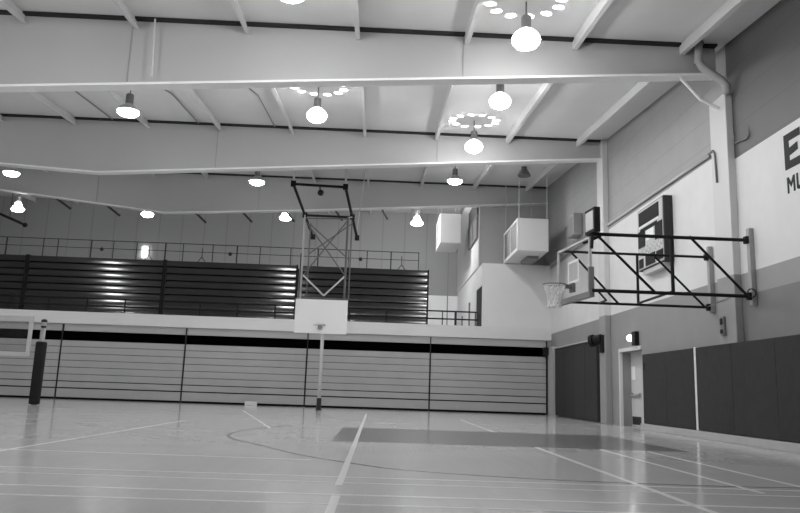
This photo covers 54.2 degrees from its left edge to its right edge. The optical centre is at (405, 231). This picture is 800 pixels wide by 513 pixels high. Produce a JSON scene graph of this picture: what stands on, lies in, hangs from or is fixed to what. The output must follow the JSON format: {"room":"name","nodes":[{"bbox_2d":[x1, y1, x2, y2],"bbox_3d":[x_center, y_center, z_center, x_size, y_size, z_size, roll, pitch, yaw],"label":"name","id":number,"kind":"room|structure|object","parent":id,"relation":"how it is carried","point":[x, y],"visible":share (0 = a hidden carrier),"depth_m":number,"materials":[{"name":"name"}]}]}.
{"room":"sports hall","nodes":[
{"label":"sports hall","id":0,"kind":"room"},
{"bbox_2d":[0,196,457,324],"bbox_3d":[-10.332,1.978,42.535,32.100,8.100,0.300,2,-11,-2],"label":"wall","id":1,"kind":"structure","parent":0,"point":[46,217],"depth_m":42.73,"materials":[{"name":"grey paint"}]},
{"bbox_2d":[142,247,147,256],"bbox_3d":[-14.171,1.081,42.354,0.250,0.570,0.120,2,-11,-2],"label":"wall light","id":2,"kind":"object","parent":1,"relation":"attached to","point":[144,249],"visible":0.86,"depth_m":42.30,"materials":[{"name":"white"}]},
{"bbox_2d":[0,328,544,356],"bbox_3d":[-10.173,5.559,32.584,32.100,2.950,0.200,2,-11,-2],"label":"wall","id":3,"kind":"structure","parent":0,"point":[4,333],"depth_m":32.84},
{"bbox_2d":[0,0,780,214],"bbox_3d":[-9.172,-4.332,19.249,32.500,4.266,48.700,2,-11,-2],"label":"ceiling","id":4,"kind":"structure","parent":0,"point":[566,110],"depth_m":20.80,"materials":[{"name":"paint"}]},
{"bbox_2d":[3,167,19,176],"bbox_3d":[-14.517,-2.672,28.866,0.560,1.256,0.560,2,-11,-2],"label":"lamp","id":5,"kind":"object","parent":4,"relation":"hanging from","point":[10,171],"visible":0.73,"depth_m":28.60,"materials":[{"name":"white"}]},
{"bbox_2d":[0,195,27,226],"bbox_3d":[-17.416,-1.477,34.537,1.632,2.528,0.220,2,-11,-2],"label":"hanging rod","id":6,"kind":"object","parent":4,"relation":"hanging from","point":[24,224],"visible":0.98,"depth_m":34.32,"materials":[{"name":"black paint"}]},
{"bbox_2d":[0,0,27,23],"bbox_3d":[-7.713,-4.920,11.860,0.096,0.961,8.680,2,-11,-2],"label":"roof beam","id":7,"kind":"structure","parent":4,"relation":"attached to","point":[8,5],"depth_m":15.67,"materials":[{"name":"metal"}]},
{"bbox_2d":[11,194,23,211],"bbox_3d":[-18.008,-1.737,36.404,0.560,1.618,0.560,2,-11,-2],"label":"lamp","id":8,"kind":"object","parent":4,"relation":"hanging from","point":[17,207],"visible":0.99,"depth_m":36.19,"materials":[{"name":"white"}]},
{"bbox_2d":[11,193,36,201],"bbox_3d":[-20.076,-2.312,38.027,0.096,1.027,9.470,2,-11,-2],"label":"roof beam","id":9,"kind":"structure","parent":4,"relation":"attached to","point":[29,197],"depth_m":41.88,"materials":[{"name":"metal"}]},
{"bbox_2d":[25,92,77,124],"bbox_3d":[-10.304,-4.008,20.467,0.096,0.959,8.660,2,-11,-2],"label":"roof beam","id":10,"kind":"structure","parent":4,"relation":"attached to","point":[37,96],"depth_m":23.03,"materials":[{"name":"metal"}]},
{"bbox_2d":[75,91,112,119],"bbox_3d":[-9.315,-4.039,20.513,0.289,0.724,8.308,2,-11,2],"label":"conduit","id":11,"kind":"object","parent":4,"relation":"attached to","point":[75,91],"visible":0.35,"depth_m":22.99,"materials":[{"name":"grey metal"}]},
{"bbox_2d":[111,0,139,28],"bbox_3d":[-5.426,-4.828,11.929,0.096,0.961,8.680,2,-11,-2],"label":"roof beam","id":12,"kind":"structure","parent":4,"relation":"attached to","point":[119,4],"depth_m":15.55,"materials":[{"name":"metal"}]},
{"bbox_2d":[104,91,149,127],"bbox_3d":[-8.017,-3.917,20.537,0.096,0.959,8.660,2,-11,-2],"label":"roof beam","id":13,"kind":"structure","parent":4,"relation":"attached to","point":[112,94],"depth_m":22.17,"materials":[{"name":"metal"}]},
{"bbox_2d":[117,90,139,117],"bbox_3d":[-7.186,-3.510,20.334,0.560,1.041,0.560,2,-11,-2],"label":"lamp","id":14,"kind":"object","parent":4,"relation":"hanging from","point":[128,110],"visible":0.98,"depth_m":20.14,"materials":[{"name":"white"}]},
{"bbox_2d":[141,211,153,216],"bbox_3d":[-12.045,-1.498,36.585,0.560,1.618,0.560,2,-11,-2],"label":"lamp","id":15,"kind":"object","parent":4,"relation":"hanging from","point":[145,214],"visible":0.35,"depth_m":36.26,"materials":[{"name":"white"}]},
{"bbox_2d":[165,90,198,123],"bbox_3d":[-6.618,-3.931,20.595,0.289,0.724,8.308,2,-11,2],"label":"conduit","id":16,"kind":"object","parent":4,"relation":"attached to","point":[165,90],"visible":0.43,"depth_m":22.67,"materials":[{"name":"grey metal"}]},
{"bbox_2d":[185,89,222,130],"bbox_3d":[-5.729,-3.825,20.606,0.096,0.959,8.660,2,-11,-2],"label":"roof beam","id":17,"kind":"structure","parent":4,"relation":"attached to","point":[192,93],"depth_m":22.48,"materials":[{"name":"metal"}]},
{"bbox_2d":[230,0,249,34],"bbox_3d":[-3.139,-4.737,11.998,0.096,0.961,8.680,2,-11,-2],"label":"roof beam","id":18,"kind":"structure","parent":4,"relation":"attached to","point":[235,4],"depth_m":15.42,"materials":[{"name":"metal"}]},
{"bbox_2d":[249,171,264,185],"bbox_3d":[-5.528,-2.337,29.144,0.560,1.206,0.560,2,-11,-2],"label":"lamp","id":19,"kind":"object","parent":4,"relation":"hanging from","point":[256,180],"visible":0.83,"depth_m":28.90,"materials":[{"name":"white"}]},
{"bbox_2d":[248,88,274,126],"bbox_3d":[-4.200,-3.835,20.667,0.273,0.724,8.308,1,-11,2],"label":"conduit","id":20,"kind":"object","parent":4,"relation":"attached to","point":[248,88],"visible":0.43,"depth_m":22.30,"materials":[{"name":"grey metal"}]},
{"bbox_2d":[0,166,547,222],"bbox_3d":[-9.929,-1.510,33.839,32.100,1.978,1.176,2,-11,-2],"label":"roof beam","id":21,"kind":"structure","parent":4,"relation":"attached to","point":[168,193],"depth_m":33.54,"materials":[{"name":"metal"}]},
{"bbox_2d":[271,88,294,133],"bbox_3d":[-3.442,-3.734,20.676,0.096,0.959,8.660,2,-11,-2],"label":"roof beam","id":22,"kind":"structure","parent":4,"relation":"attached to","point":[274,90],"depth_m":22.15,"materials":[{"name":"metal"}]},
{"bbox_2d":[280,213,290,220],"bbox_3d":[-5.631,-1.291,36.789,0.560,1.518,0.560,2,-11,-2],"label":"lamp","id":23,"kind":"object","parent":4,"relation":"hanging from","point":[284,216],"visible":0.39,"depth_m":36.49,"materials":[{"name":"white"}]},
{"bbox_2d":[283,0,301,2],"bbox_3d":[-1.958,-4.302,13.447,0.530,0.688,0.530,2,-11,-2],"label":"lamp","id":24,"kind":"object","parent":4,"relation":"hanging from","point":[288,1],"visible":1,"depth_m":13.43,"materials":[{"name":"white glass"}]},
{"bbox_2d":[0,113,600,174],"bbox_3d":[-9.693,-2.703,24.669,31.920,1.792,0.320,2,-11,-2],"label":"roof beam","id":25,"kind":"structure","parent":4,"relation":"attached to","point":[94,146],"depth_m":24.81,"materials":[{"name":"metal"}]},
{"bbox_2d":[309,170,316,182],"bbox_3d":[-3.747,-2.726,29.393,0.096,0.968,8.760,2,-11,-2],"label":"roof beam","id":26,"kind":"structure","parent":4,"relation":"attached to","point":[310,171],"depth_m":32.39,"materials":[{"name":"metal"}]},
{"bbox_2d":[307,87,326,122],"bbox_3d":[-2.321,-3.345,20.488,0.530,0.981,0.530,2,-11,-2],"label":"lamp","id":27,"kind":"object","parent":4,"relation":"hanging from","point":[316,114],"visible":0.99,"depth_m":20.29,"materials":[{"name":"white"}]},
{"bbox_2d":[291,168,365,334],"bbox_3d":[-2.852,0.490,29.271,2.294,6.733,4.173,1,-11,5],"label":"basket","id":28,"kind":"object","parent":4,"relation":"hanging from","point":[312,314],"visible":0.98,"depth_m":27.91,"materials":[{"name":"metal"}]},
{"bbox_2d":[352,0,359,39],"bbox_3d":[-0.852,-4.645,12.068,0.096,0.961,8.680,2,-11,-2],"label":"roof beam","id":29,"kind":"structure","parent":4,"relation":"attached to","point":[355,2],"depth_m":15.27,"materials":[{"name":"metal"}]},
{"bbox_2d":[0,10,718,109],"bbox_3d":[-6.878,-3.628,16.052,26.945,1.755,0.380,2,-11,-2],"label":"roof beam","id":30,"kind":"structure","parent":4,"relation":"attached to","point":[55,51],"depth_m":16.25,"materials":[{"name":"metal"}]},
{"bbox_2d":[360,87,366,137],"bbox_3d":[-1.155,-3.642,20.745,0.096,0.959,8.660,2,-11,-2],"label":"roof beam","id":31,"kind":"structure","parent":4,"relation":"attached to","point":[361,88],"depth_m":21.84,"materials":[{"name":"metal"}]},
{"bbox_2d":[366,168,369,184],"bbox_3d":[-1.460,-2.635,29.462,0.096,0.968,8.760,2,-11,-2],"label":"roof beam","id":32,"kind":"structure","parent":4,"relation":"attached to","point":[367,169],"depth_m":31.72,"materials":[{"name":"metal"}]},
{"bbox_2d":[411,209,422,225],"bbox_3d":[0.541,-1.044,36.977,0.560,1.518,0.560,2,-11,-2],"label":"lamp","id":33,"kind":"object","parent":4,"relation":"hanging from","point":[416,222],"visible":0.98,"depth_m":36.76,"materials":[{"name":"white"}]},
{"bbox_2d":[420,167,428,187],"bbox_3d":[0.827,-2.543,29.532,0.096,0.968,8.760,2,-11,-2],"label":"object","id":34,"kind":"structure","parent":4,"relation":"attached to","point":[425,172],"depth_m":31.58,"materials":[{"name":"paint"}]},
{"bbox_2d":[435,85,455,140],"bbox_3d":[1.132,-3.551,20.815,0.096,0.959,8.660,2,-11,-2],"label":"roof beam","id":35,"kind":"structure","parent":4,"relation":"attached to","point":[451,89],"depth_m":21.73,"materials":[{"name":"metal"}]},
{"bbox_2d":[436,208,460,252],"bbox_3d":[2.071,-0.454,38.244,0.980,2.487,2.600,2,-11,-2],"label":"hanging heater unit","id":36,"kind":"object","parent":4,"relation":"hanging from","point":[448,226],"visible":0.85,"depth_m":36.92,"materials":[{"name":"white paint"}]},
{"bbox_2d":[436,213,441,251],"bbox_3d":[1.588,0.060,38.122,0.050,1.400,2.600,2,-11,-2],"label":"grille","id":37,"kind":"object","parent":36,"relation":"attached to","point":[439,224],"depth_m":37.75,"materials":[{"name":"white metal"}]},
{"bbox_2d":[448,166,461,184],"bbox_3d":[1.849,-2.214,29.403,0.560,0.856,0.560,2,-11,-2],"label":"lamp","id":38,"kind":"object","parent":4,"relation":"hanging from","point":[454,179],"visible":0.97,"depth_m":29.22,"materials":[{"name":"white"}]},
{"bbox_2d":[465,121,482,152],"bbox_3d":[2.029,-2.849,23.311,0.530,0.996,0.530,2,-11,-2],"label":"lamp","id":39,"kind":"object","parent":4,"relation":"hanging from","point":[473,145],"visible":1,"depth_m":23.10,"materials":[{"name":"white"}]},
{"bbox_2d":[465,0,483,44],"bbox_3d":[1.436,-4.554,12.137,0.096,0.961,8.680,2,-11,-2],"label":"roof beam","id":40,"kind":"structure","parent":4,"relation":"attached to","point":[477,5],"depth_m":15.23,"materials":[{"name":"metal"}]},
{"bbox_2d":[473,165,492,189],"bbox_3d":[3.114,-2.452,29.601,0.096,0.968,8.760,2,-11,-2],"label":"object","id":41,"kind":"structure","parent":4,"relation":"attached to","point":[487,168],"depth_m":31.15,"materials":[{"name":"paint"}]},
{"bbox_2d":[489,84,510,109],"bbox_3d":[2.308,-3.416,19.148,0.530,0.815,0.530,2,-11,-2],"label":"lamp","id":42,"kind":"object","parent":4,"relation":"hanging from","point":[500,100],"visible":0.91,"depth_m":18.95,"materials":[{"name":"white glass"}]},
{"bbox_2d":[518,166,530,177],"bbox_3d":[4.516,-2.408,29.850,0.500,0.570,0.500,2,-11,-2],"label":"lamp","id":43,"kind":"object","parent":4,"relation":"hanging from","point":[524,173],"visible":0.74,"depth_m":29.73,"materials":[{"name":"grey metal"}]},
{"bbox_2d":[503,169,547,264],"bbox_3d":[4.829,-0.595,31.693,1.200,3.590,3.300,2,-11,-2],"label":"hanging heater unit","id":44,"kind":"object","parent":4,"relation":"hanging from","point":[526,239],"visible":0.97,"depth_m":29.98,"materials":[{"name":"white paint"}]},
{"bbox_2d":[503,218,518,263],"bbox_3d":[4.220,0.400,31.469,0.050,1.270,3.300,2,-11,-2],"label":"grille","id":45,"kind":"object","parent":44,"relation":"attached to","point":[511,236],"depth_m":31.25,"materials":[{"name":"white metal"}]},
{"bbox_2d":[521,256,538,264],"bbox_3d":[4.980,1.137,31.503,0.450,0.130,1.400,2,-11,-2],"label":"outlet","id":46,"kind":"object","parent":44,"relation":"attached to","point":[528,260],"depth_m":31.19,"materials":[{"name":"grey metal"}]},
{"bbox_2d":[512,2,539,50],"bbox_3d":[2.253,-3.877,14.646,0.530,0.950,0.530,2,-11,-2],"label":"lamp","id":47,"kind":"object","parent":4,"relation":"hanging from","point":[526,38],"visible":1,"depth_m":14.45,"materials":[{"name":"white glass"}]},
{"bbox_2d":[506,83,552,143],"bbox_3d":[3.419,-3.459,20.884,0.096,0.959,8.660,2,-11,-2],"label":"roof beam","id":48,"kind":"structure","parent":4,"relation":"attached to","point":[544,87],"depth_m":21.51,"materials":[{"name":"metal"}]},
{"bbox_2d":[525,163,559,191],"bbox_3d":[5.401,-2.360,29.671,0.096,0.968,8.760,2,-11,-2],"label":"roof beam","id":49,"kind":"structure","parent":4,"relation":"attached to","point":[550,167],"depth_m":30.67,"materials":[{"name":"metal"}]},
{"bbox_2d":[572,0,612,49],"bbox_3d":[3.723,-4.462,12.207,0.096,0.961,8.680,2,-11,-2],"label":"roof beam","id":50,"kind":"structure","parent":4,"relation":"attached to","point":[601,6],"depth_m":15.19,"materials":[{"name":"metal"}]},
{"bbox_2d":[576,82,652,146],"bbox_3d":[5.706,-3.368,20.953,0.096,0.959,8.660,2,-11,-2],"label":"roof beam","id":51,"kind":"structure","parent":4,"relation":"attached to","point":[639,87],"depth_m":21.26,"materials":[{"name":"metal"}]},
{"bbox_2d":[679,0,746,54],"bbox_3d":[6.010,-4.371,12.276,0.096,0.961,8.680,2,-11,-2],"label":"roof beam","id":52,"kind":"structure","parent":4,"relation":"attached to","point":[729,6],"depth_m":15.09,"materials":[{"name":"metal"}]},
{"bbox_2d":[0,397,799,512],"bbox_3d":[-9.133,3.186,12.993,32.800,0.102,39.400,2,-11,-2],"label":"floor","id":53,"kind":"structure","parent":0,"point":[57,455],"depth_m":8.48,"materials":[{"name":"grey wood"}]},
{"bbox_2d":[0,324,64,398],"bbox_3d":[-16.260,5.155,31.607,4.890,2.950,1.215,2,-11,-2],"label":"bleachers","id":54,"kind":"object","parent":53,"relation":"on","point":[15,371],"visible":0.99,"depth_m":30.99,"materials":[{"name":"wood"}]},
{"bbox_2d":[28,319,47,404],"bbox_3d":[-10.940,3.869,23.299,0.270,2.530,0.260,2,-11,-2],"label":"pole","id":55,"kind":"object","parent":53,"relation":"on","point":[41,345],"visible":0.92,"depth_m":23.17,"materials":[{"name":"metal"}]},
{"bbox_2d":[0,315,33,355],"bbox_3d":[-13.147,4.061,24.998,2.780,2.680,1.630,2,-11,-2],"label":"net","id":56,"kind":"object","parent":55,"relation":"attached to","point":[31,322],"visible":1,"depth_m":24.37,"materials":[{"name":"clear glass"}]},
{"bbox_2d":[56,328,187,402],"bbox_3d":[-11.356,5.351,31.756,4.910,2.950,1.215,2,-11,-2],"label":"bleachers","id":57,"kind":"object","parent":53,"relation":"on","point":[88,370],"visible":1,"depth_m":31.11,"materials":[{"name":"wood"}]},
{"bbox_2d":[181,333,308,406],"bbox_3d":[-6.457,5.548,31.905,4.880,2.950,1.215,2,-11,-2],"label":"bleachers","id":58,"kind":"object","parent":53,"relation":"on","point":[230,375],"visible":0.98,"depth_m":31.26,"materials":[{"name":"wood"}]},
{"bbox_2d":[245,401,256,405],"bbox_3d":[-6.099,6.748,30.715,0.460,0.150,0.200,2,-11,-2],"label":"box","id":59,"kind":"object","parent":53,"relation":"on","point":[246,402],"visible":1,"depth_m":30.62,"materials":[{"name":"paint"}]},
{"bbox_2d":[315,334,323,409],"bbox_3d":[-3.029,4.847,27.745,0.220,2.900,0.214,2,-11,-2],"label":"post","id":60,"kind":"object","parent":53,"relation":"on","point":[318,403],"visible":0.86,"depth_m":27.65,"materials":[{"name":"metal"}]},
{"bbox_2d":[305,337,430,410],"bbox_3d":[-1.524,5.745,32.055,4.980,2.950,1.215,2,-11,-2],"label":"bleachers","id":61,"kind":"object","parent":53,"relation":"on","point":[351,379],"visible":1,"depth_m":31.41,"materials":[{"name":"wood"}]},
{"bbox_2d":[428,341,546,414],"bbox_3d":[3.340,5.939,32.202,4.740,2.950,1.215,2,-11,-2],"label":"bleachers","id":62,"kind":"object","parent":53,"relation":"on","point":[469,383],"visible":0.98,"depth_m":31.56,"materials":[{"name":"wood"}]},
{"bbox_2d":[542,347,548,355],"bbox_3d":[5.670,4.858,31.741,0.200,0.320,0.280,2,-11,-2],"label":"box","id":63,"kind":"object","parent":62,"relation":"attached to","point":[545,350],"visible":1,"depth_m":31.62,"materials":[{"name":"paint"}]},
{"bbox_2d":[457,208,479,291],"bbox_3d":[3.077,0.439,38.537,0.120,3.980,9.150,2,-11,-2],"label":"wall","id":64,"kind":"structure","parent":0,"point":[467,265],"depth_m":39.17,"materials":[{"name":"white paint"}]},
{"bbox_2d":[468,207,478,249],"bbox_3d":[3.084,-0.318,35.806,0.088,1.780,3.200,2,-11,-2],"label":"louvres","id":65,"kind":"object","parent":64,"relation":"attached to","point":[473,230],"visible":0.96,"depth_m":35.57,"materials":[{"name":"metal"}]},
{"bbox_2d":[457,263,549,328],"bbox_3d":[4.393,3.806,37.426,2.850,2.970,10.100,2,-11,-2],"label":"wall","id":66,"kind":"structure","parent":0,"point":[513,295],"depth_m":32.56,"materials":[{"name":"white paint"}]},
{"bbox_2d":[468,303,469,325],"bbox_3d":[2.936,4.158,36.329,0.074,1.750,0.074,-2,-12,20],"label":"standpipe","id":67,"kind":"object","parent":66,"relation":"attached to","point":[469,303],"visible":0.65,"depth_m":36.36,"materials":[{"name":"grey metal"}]},
{"bbox_2d":[476,286,481,325],"bbox_3d":[3.151,3.410,33.354,0.050,2.050,1.940,2,-11,-2],"label":"door","id":68,"kind":"structure","parent":66,"relation":"in","point":[479,291],"depth_m":33.38,"materials":[{"name":"black paint"}]},
{"bbox_2d":[479,205,545,265],"bbox_3d":[4.633,-0.205,33.980,2.900,3.538,0.150,2,-11,-2],"label":"wall","id":69,"kind":"structure","parent":0,"point":[492,219],"depth_m":33.88,"materials":[{"name":"grey paint"}]},
{"bbox_2d":[478,207,479,265],"bbox_3d":[3.157,0.086,33.752,0.040,2.780,0.070,2,-11,-2],"label":"trim","id":70,"kind":"structure","parent":69,"relation":"attached to","point":[479,207],"depth_m":33.71,"materials":[{"name":"white paint"}]},
{"bbox_2d":[597,139,611,423],"bbox_3d":[6.216,1.446,24.522,0.180,8.900,0.650,2,-11,-2],"label":"pillar","id":71,"kind":"structure","parent":0,"point":[602,165],"depth_m":24.26,"materials":[{"name":"paint"}]},
{"bbox_2d":[588,334,603,352],"bbox_3d":[5.928,3.448,24.143,0.548,0.569,0.380,-9,-16,42],"label":"wall spotlight","id":72,"kind":"object","parent":71,"relation":"attached to","point":[593,340],"visible":0.98,"depth_m":24.06,"materials":[{"name":"black paint"}]},
{"bbox_2d":[588,335,596,346],"bbox_3d":[5.795,3.384,24.285,0.178,0.385,0.380,-9,-16,42],"label":"hood","id":73,"kind":"object","parent":72,"relation":"attached to","point":[592,341],"depth_m":24.14,"materials":[{"name":"black paint"}]},
{"bbox_2d":[545,0,799,425],"bbox_3d":[6.753,-0.699,19.130,0.406,11.000,48.700,2,-11,-2],"label":"wall","id":74,"kind":"structure","parent":0,"point":[761,64],"depth_m":17.71,"materials":[{"name":"grey paint"}]},
{"bbox_2d":[0,321,550,347],"bbox_3d":[-10.081,3.981,31.619,32.100,0.285,0.120,2,-11,-2],"label":"trim","id":75,"kind":"structure","parent":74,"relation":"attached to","point":[3,324],"depth_m":31.71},
{"bbox_2d":[0,309,550,340],"bbox_3d":[-10.066,3.594,31.656,32.100,0.480,0.200,2,-11,-2],"label":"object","id":76,"kind":"structure","parent":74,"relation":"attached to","point":[70,317],"depth_m":31.68,"materials":[{"name":"white paint"}]},
{"bbox_2d":[548,346,556,415],"bbox_3d":[5.842,5.935,31.108,0.170,2.690,0.950,2,-11,-2],"label":"trim","id":77,"kind":"structure","parent":74,"relation":"attached to","point":[551,357],"depth_m":30.92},
{"bbox_2d":[568,213,581,238],"bbox_3d":[6.085,-0.225,28.145,0.345,0.800,0.800,2,-11,-2],"label":"loudspeaker","id":78,"kind":"object","parent":74,"relation":"attached to","point":[575,219],"visible":1,"depth_m":27.80,"materials":[{"name":"metal"}]},
{"bbox_2d":[554,340,600,421],"bbox_3d":[5.981,5.261,27.651,0.145,2.590,6.000,2,-11,-2],"label":"pad","id":79,"kind":"object","parent":74,"relation":"attached to","point":[577,365],"visible":0.91,"depth_m":27.04,"materials":[{"name":"plastic"}]},
{"bbox_2d":[550,153,710,264],"bbox_3d":[6.328,-0.183,24.650,0.070,0.160,16.050,2,-11,-2],"label":"conduit","id":80,"kind":"object","parent":74,"relation":"attached to","point":[707,156],"visible":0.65,"depth_m":20.31,"materials":[{"name":"metal"}]},
{"bbox_2d":[618,346,643,426],"bbox_3d":[6.407,4.316,21.722,0.380,2.180,1.920,2,-11,-2],"label":"door","id":81,"kind":"structure","parent":74,"relation":"in","point":[636,357],"depth_m":22.20,"materials":[{"name":"paint"}]},
{"bbox_2d":[626,331,638,345],"bbox_3d":[6.235,2.943,21.527,0.195,0.380,0.570,2,-11,-2],"label":"light","id":82,"kind":"object","parent":74,"relation":"attached to","point":[634,337],"visible":1,"depth_m":21.29,"materials":[{"name":"black paint"}]},
{"bbox_2d":[542,228,756,312],"bbox_3d":[4.662,0.803,15.691,3.862,1.565,2.010,2,-11,-2],"label":"wall basket","id":83,"kind":"object","parent":74,"relation":"attached to","point":[748,239],"visible":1,"depth_m":14.93,"materials":[{"name":"black metal"}]},
{"bbox_2d":[585,206,599,236],"bbox_3d":[3.565,-0.172,14.951,0.130,0.540,0.490,4,-12,-8],"label":"shot clock","id":84,"kind":"object","parent":83,"relation":"on","point":[592,216],"visible":0.95,"depth_m":14.79,"materials":[{"name":"black paint"}]},
{"bbox_2d":[642,352,667,425],"bbox_3d":[6.270,3.908,19.477,0.172,1.750,1.666,2,-11,-2],"label":"pad","id":85,"kind":"object","parent":74,"relation":"attached to","point":[654,364],"visible":0.78,"depth_m":19.41,"materials":[{"name":"plastic"}]},
{"bbox_2d":[637,195,673,275],"bbox_3d":[6.366,0.139,20.003,0.256,1.760,1.930,2,-11,-2],"label":"scoreboard","id":86,"kind":"object","parent":74,"relation":"attached to","point":[656,218],"visible":0.88,"depth_m":19.63,"materials":[{"name":"black plastic"}]},
{"bbox_2d":[643,262,669,275],"bbox_3d":[6.369,0.936,19.808,0.198,0.120,1.500,2,-11,-2],"label":"tray","id":87,"kind":"object","parent":86,"relation":"on","point":[653,268],"depth_m":19.79,"materials":[{"name":"white plastic"}]},
{"bbox_2d":[665,348,696,429],"bbox_3d":[6.336,3.579,17.841,0.165,1.750,1.666,2,-11,-2],"label":"pad","id":88,"kind":"object","parent":74,"relation":"attached to","point":[680,379],"visible":0.76,"depth_m":17.76,"materials":[{"name":"plastic"}]},
{"bbox_2d":[693,347,698,429],"bbox_3d":[6.375,3.397,16.960,0.155,1.770,0.120,2,-11,-2],"label":"strip","id":89,"kind":"object","parent":74,"relation":"attached to","point":[694,351],"visible":0.36,"depth_m":16.96,"materials":[{"name":"paint"}]},
{"bbox_2d":[695,343,734,434],"bbox_3d":[6.405,3.219,16.048,0.165,1.750,1.726,2,-11,-2],"label":"pad","id":90,"kind":"object","parent":74,"relation":"attached to","point":[713,363],"visible":0.75,"depth_m":15.97,"materials":[{"name":"plastic"}]},
{"bbox_2d":[640,423,799,453],"bbox_3d":[6.692,2.430,7.245,0.200,0.155,26.650,2,-11,-2],"label":"baseboard","id":91,"kind":"structure","parent":74,"relation":"attached to","point":[793,447],"depth_m":15.22,"materials":[{"name":"wood"}]},
{"bbox_2d":[734,124,749,143],"bbox_3d":[6.684,-1.919,15.538,0.036,0.278,0.619,2,-11,-2],"label":"stub","id":92,"kind":"object","parent":74,"relation":"attached to","point":[748,124],"visible":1,"depth_m":15.31,"materials":[{"name":"grey metal"}]},
{"bbox_2d":[731,338,780,440],"bbox_3d":[6.470,2.879,14.358,0.165,1.750,1.716,2,-11,-2],"label":"pad","id":93,"kind":"object","parent":74,"relation":"attached to","point":[754,377],"visible":0.76,"depth_m":14.27,"materials":[{"name":"plastic"}]},
{"bbox_2d":[774,334,799,442],"bbox_3d":[6.535,2.539,12.668,0.165,1.750,1.726,2,-11,-2],"label":"pad","id":94,"kind":"object","parent":74,"relation":"attached to","point":[787,348],"visible":1,"depth_m":13.13,"materials":[{"name":"plastic"}]},
{"bbox_2d":[709,94,743,435],"bbox_3d":[6.530,0.564,15.847,0.150,6.890,0.780,2,-11,-2],"label":"pillar","id":95,"kind":"structure","parent":0,"point":[721,120],"depth_m":15.88,"materials":[{"name":"paint"}]},
{"bbox_2d":[707,150,717,182],"bbox_3d":[6.499,-1.351,16.582,0.137,0.753,0.502,-1,-12,13],"label":"pipe","id":96,"kind":"object","parent":95,"relation":"attached to","point":[711,151],"visible":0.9,"depth_m":16.39,"materials":[{"name":"grey metal"}]},
{"bbox_2d":[694,40,731,94],"bbox_3d":[6.348,-3.417,16.192,0.707,1.183,0.220,-1,-12,14],"label":"drain pipe","id":97,"kind":"object","parent":95,"relation":"attached to","point":[722,81],"visible":0.85,"depth_m":16.15,"materials":[{"name":"metal"}]},
{"bbox_2d":[719,316,725,335],"bbox_3d":[6.369,1.893,15.706,0.075,0.380,0.160,2,-11,-2],"label":"control box","id":98,"kind":"object","parent":95,"relation":"attached to","point":[722,319],"visible":1,"depth_m":15.66,"materials":[{"name":"grey metal"}]},
{"bbox_3d":[-10.266,4.774,36.668,32.100,0.200,10.100,2,-11,-2],"label":"floor","id":99,"kind":"structure","parent":0,"visible":0},
{"bbox_2d":[0,254,27,309],"bbox_3d":[-18.479,2.411,34.107,4.010,2.870,1.230,2,-11,-2],"label":"bleachers","id":100,"kind":"object","parent":99,"relation":"on","point":[12,267],"visible":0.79,"depth_m":33.69,"materials":[{"name":"black paint"}]},
{"bbox_2d":[21,254,164,314],"bbox_3d":[-13.515,2.610,34.258,5.890,2.870,1.230,2,-11,-2],"label":"bleachers","id":101,"kind":"object","parent":99,"relation":"on","point":[44,275],"visible":0.84,"depth_m":33.77,"materials":[{"name":"black paint"}]},
{"bbox_2d":[0,236,418,269],"bbox_3d":[-9.807,2.440,35.364,20.750,3.887,0.250,2,-11,-2],"label":"guardrail","id":102,"kind":"object","parent":99,"relation":"on","point":[6,244],"visible":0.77,"depth_m":35.70,"materials":[{"name":"metal"}]},
{"bbox_2d":[160,260,298,318],"bbox_3d":[-7.678,2.843,34.435,5.760,2.870,1.230,2,-11,-2],"label":"bleachers","id":103,"kind":"object","parent":99,"relation":"on","point":[183,280],"visible":0.74,"depth_m":33.95,"materials":[{"name":"black paint"}]},
{"bbox_2d":[0,294,478,325],"bbox_3d":[-8.550,3.314,32.036,23.130,0.939,0.100,2,-11,-2],"label":"balcony railing","id":104,"kind":"object","parent":99,"relation":"on","point":[455,319],"visible":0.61,"depth_m":32.08,"materials":[{"name":"black metal"}]},
{"bbox_2d":[298,266,428,323],"bbox_3d":[-1.875,3.075,34.612,5.660,2.870,1.230,2,-11,-2],"label":"bleachers","id":105,"kind":"object","parent":99,"relation":"on","point":[369,287],"visible":0.48,"depth_m":34.16,"materials":[{"name":"black paint"}]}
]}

